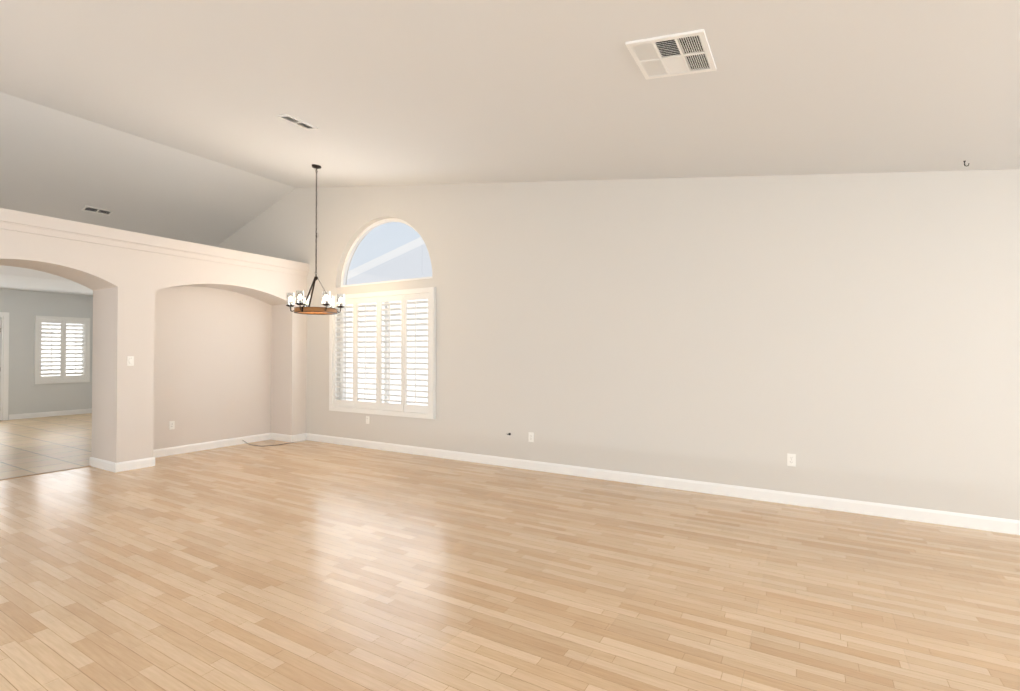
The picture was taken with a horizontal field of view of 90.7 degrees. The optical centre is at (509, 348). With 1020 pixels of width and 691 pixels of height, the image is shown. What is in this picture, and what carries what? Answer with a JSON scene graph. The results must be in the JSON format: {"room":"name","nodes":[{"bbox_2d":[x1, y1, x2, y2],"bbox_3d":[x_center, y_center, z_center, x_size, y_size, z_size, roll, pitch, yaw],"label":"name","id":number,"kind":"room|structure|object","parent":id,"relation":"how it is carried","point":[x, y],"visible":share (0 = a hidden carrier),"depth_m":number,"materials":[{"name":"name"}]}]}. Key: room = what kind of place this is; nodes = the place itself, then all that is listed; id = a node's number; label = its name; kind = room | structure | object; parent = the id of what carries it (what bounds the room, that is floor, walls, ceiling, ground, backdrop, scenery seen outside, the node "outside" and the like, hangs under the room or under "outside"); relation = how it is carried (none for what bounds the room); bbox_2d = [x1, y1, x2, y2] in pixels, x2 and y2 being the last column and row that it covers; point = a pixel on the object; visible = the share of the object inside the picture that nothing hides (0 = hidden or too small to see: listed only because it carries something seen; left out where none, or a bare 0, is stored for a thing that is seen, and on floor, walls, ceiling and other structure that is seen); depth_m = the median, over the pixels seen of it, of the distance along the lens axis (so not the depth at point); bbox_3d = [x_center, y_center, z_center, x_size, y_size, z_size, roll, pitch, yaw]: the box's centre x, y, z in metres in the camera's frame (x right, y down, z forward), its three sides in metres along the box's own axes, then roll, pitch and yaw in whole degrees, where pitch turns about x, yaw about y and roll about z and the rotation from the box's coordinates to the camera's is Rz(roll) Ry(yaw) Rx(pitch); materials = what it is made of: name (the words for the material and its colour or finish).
{"room":"empty living room","nodes":[
{"label":"empty living room","id":0,"kind":"room"},
{"bbox_2d":[0,413,91,478],"bbox_3d":[-9.384,1.571,6.787,7.291,0.120,9.332,0,-1,31],"label":"floor","id":1,"kind":"structure","parent":0,"point":[29,446],"depth_m":7.96,"materials":[{"name":"ceramic"}]},
{"bbox_2d":[0,289,92,419],"bbox_3d":[-12.425,0.093,8.609,0.220,2.880,9.332,0,-1,31],"label":"wall","id":2,"kind":"structure","parent":0,"point":[26,394],"depth_m":11.30,"materials":[{"name":"white paint"}]},
{"bbox_2d":[0,312,8,420],"bbox_3d":[-11.502,0.383,10.132,0.249,2.335,2.010,0,-1,31],"label":"door frame","id":3,"kind":"structure","parent":2,"relation":"attached to","point":[4,351],"depth_m":10.88,"materials":[{"name":"white paint"}]},
{"bbox_2d":[9,408,91,419],"bbox_3d":[-10.481,1.513,11.635,0.016,0.112,1.610,0,-1,31],"label":"baseboard","id":4,"kind":"structure","parent":2,"relation":"attached to","point":[46,414],"depth_m":11.52,"materials":[{"name":"white paint"}]},
{"bbox_2d":[42,323,83,374],"bbox_3d":[-10.538,0.046,11.809,0.040,1.410,0.880,0,-1,31],"label":"window","id":5,"kind":"structure","parent":2,"relation":"in","point":[67,352],"depth_m":12.14,"materials":[{"name":"clear glass"}]},
{"bbox_2d":[34,315,89,383],"bbox_3d":[-10.409,0.045,11.732,0.079,1.546,1.016,0,-1,31],"label":"window shutters","id":6,"kind":"object","parent":5,"relation":"attached to","point":[62,349],"visible":1,"depth_m":11.70,"materials":[{"name":"white wood"}]},
{"bbox_2d":[0,208,308,462],"bbox_3d":[-5.975,0.017,4.770,0.810,2.940,8.912,0,-1,31],"label":"wall","id":7,"kind":"structure","parent":0,"point":[212,340],"depth_m":7.08,"materials":[{"name":"white paint"}]},
{"bbox_2d":[90,457,117,471],"bbox_3d":[-5.067,1.449,6.267,0.706,0.112,0.016,0,-1,31],"label":"baseboard","id":8,"kind":"structure","parent":7,"relation":"attached to","point":[94,462],"depth_m":6.24,"materials":[{"name":"white paint"}]},
{"bbox_2d":[127,356,133,365],"bbox_3d":[-4.695,0.159,6.233,0.015,0.118,0.072,0,-1,31],"label":"light switch","id":9,"kind":"object","parent":7,"relation":"attached to","point":[130,360],"visible":1,"depth_m":6.23,"materials":[{"name":"white plastic"}]},
{"bbox_2d":[118,457,153,471],"bbox_3d":[-4.670,1.449,6.262,0.016,0.112,0.360,0,-1,31],"label":"baseboard","id":10,"kind":"structure","parent":7,"relation":"attached to","point":[146,462],"depth_m":6.26,"materials":[{"name":"white paint"}]},
{"bbox_2d":[153,453,157,465],"bbox_3d":[-4.786,1.453,6.584,0.547,0.112,0.016,0,-1,31],"label":"baseboard","id":11,"kind":"structure","parent":7,"relation":"attached to","point":[155,455],"depth_m":6.94,"materials":[{"name":"white paint"}]},
{"bbox_2d":[169,421,174,429],"bbox_3d":[-4.794,1.094,7.139,0.009,0.118,0.072,0,-1,31],"label":"outlet","id":12,"kind":"object","parent":7,"relation":"attached to","point":[171,424],"visible":1,"depth_m":7.13,"materials":[{"name":"white plastic"}]},
{"bbox_2d":[153,433,269,456],"bbox_3d":[-4.522,1.465,7.587,0.016,0.112,2.010,0,-1,31],"label":"baseboard","id":13,"kind":"structure","parent":7,"relation":"attached to","point":[169,451],"depth_m":7.59,"materials":[{"name":"white paint"}]},
{"bbox_2d":[270,433,293,441],"bbox_3d":[-3.769,1.473,8.299,0.547,0.112,0.016,0,-1,31],"label":"baseboard","id":14,"kind":"structure","parent":7,"relation":"attached to","point":[273,436],"depth_m":8.28,"materials":[{"name":"white paint"}]},
{"bbox_2d":[0,439,1019,690],"bbox_3d":[-1.035,1.512,1.831,12.129,0.120,9.332,0,-1,31],"label":"floor","id":15,"kind":"structure","parent":0,"point":[302,565],"depth_m":3.11,"materials":[{"name":"laminate"}]},
{"bbox_2d":[0,466,89,479],"bbox_3d":[-5.742,1.496,5.781,0.044,0.006,1.508,0,-1,31],"label":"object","id":16,"kind":"structure","parent":15,"relation":"on","point":[44,473],"depth_m":6.02,"materials":[{"name":"brown wood"}]},
{"bbox_2d":[242,438,306,445],"bbox_3d":[-3.717,1.460,8.037,0.406,0.130,0.904,0,-1,31],"label":"cord","id":17,"kind":"object","parent":15,"relation":"on","point":[272,445],"visible":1,"depth_m":7.92,"materials":[{"name":"plastic"}]},
{"bbox_2d":[0,0,1019,295],"bbox_3d":[-4.161,-2.027,3.729,19.400,2.042,9.332,0,-1,31],"label":"ceiling","id":18,"kind":"structure","parent":0,"point":[160,118],"depth_m":3.93,"materials":[{"name":"white paint"}]},
{"bbox_2d":[81,205,113,215],"bbox_3d":[-6.422,-2.141,7.844,0.157,0.059,0.360,0,-1,31],"label":"ceiling vent","id":19,"kind":"object","parent":18,"relation":"in","point":[97,210],"visible":1,"depth_m":7.83,"materials":[{"name":"white metal"}]},
{"bbox_2d":[277,114,317,129],"bbox_3d":[-2.168,-2.311,5.154,0.160,0.037,0.360,0,-1,31],"label":"ceiling vent","id":20,"kind":"object","parent":18,"relation":"in","point":[297,121],"visible":0.98,"depth_m":5.14,"materials":[{"name":"white metal"}]},
{"bbox_2d":[286,164,344,314],"bbox_3d":[-2.644,-1.493,6.870,0.730,2.040,0.730,0,-1,31],"label":"chandelier","id":21,"kind":"object","parent":18,"relation":"hanging from","point":[328,309],"visible":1,"depth_m":6.79,"materials":[{"name":"brown metal"}]},
{"bbox_2d":[625,29,716,79],"bbox_3d":[0.978,-1.759,3.039,0.437,0.080,0.440,0,-1,31],"label":"ceiling vent","id":22,"kind":"object","parent":18,"relation":"in","point":[683,53],"visible":1,"depth_m":3.02,"materials":[{"name":"white metal"}]},
{"bbox_2d":[216,169,1019,519],"bbox_3d":[-1.835,-0.635,7.630,19.400,4.312,0.220,0,-1,31],"label":"wall","id":23,"kind":"structure","parent":0,"point":[854,337],"depth_m":5.14,"materials":[{"name":"white paint"}]},
{"bbox_2d":[329,287,435,418],"bbox_3d":[-1.962,0.075,7.535,2.146,1.846,0.080,0,-1,31],"label":"window shutters","id":24,"kind":"object","parent":23,"relation":"attached to","point":[379,407],"visible":1,"depth_m":7.47,"materials":[{"name":"white wood"}]},
{"bbox_2d":[340,218,431,404],"bbox_3d":[-1.877,-0.528,7.677,1.990,2.880,0.060,0,-1,31],"label":"window","id":25,"kind":"structure","parent":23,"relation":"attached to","point":[364,233],"depth_m":7.75,"materials":[{"name":"clear glass"}]},
{"bbox_2d":[528,432,533,441],"bbox_3d":[0.260,1.103,6.232,0.072,0.118,0.009,0,-1,31],"label":"outlet","id":26,"kind":"object","parent":23,"relation":"attached to","point":[530,436],"visible":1,"depth_m":6.23,"materials":[{"name":"white plastic"}]},
{"bbox_2d":[302,433,1019,534],"bbox_3d":[1.433,1.440,5.528,11.259,0.112,0.016,0,-1,31],"label":"baseboard","id":27,"kind":"structure","parent":23,"relation":"attached to","point":[993,524],"depth_m":5.09,"materials":[{"name":"white paint"}]},
{"bbox_2d":[787,453,795,466],"bbox_3d":[2.681,1.066,4.795,0.072,0.118,0.009,0,-1,31],"label":"outlet","id":28,"kind":"object","parent":23,"relation":"attached to","point":[791,459],"visible":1,"depth_m":4.79,"materials":[{"name":"white plastic"}]},
{"label":"outside","id":29,"kind":"structure","parent":0,"visible":0},
{"bbox_2d":[347,237,431,284],"bbox_3d":[-2.345,0.164,9.650,11.646,6.887,0.010,0,-1,31],"label":"roof","id":30,"kind":"object","parent":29,"point":[390,275],"depth_m":9.55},
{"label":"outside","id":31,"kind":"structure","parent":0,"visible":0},
{"bbox_2d":[41,299,427,405],"bbox_3d":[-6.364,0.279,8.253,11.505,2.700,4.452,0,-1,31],"label":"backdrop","id":32,"kind":"structure","parent":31,"point":[395,360],"depth_m":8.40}
]}

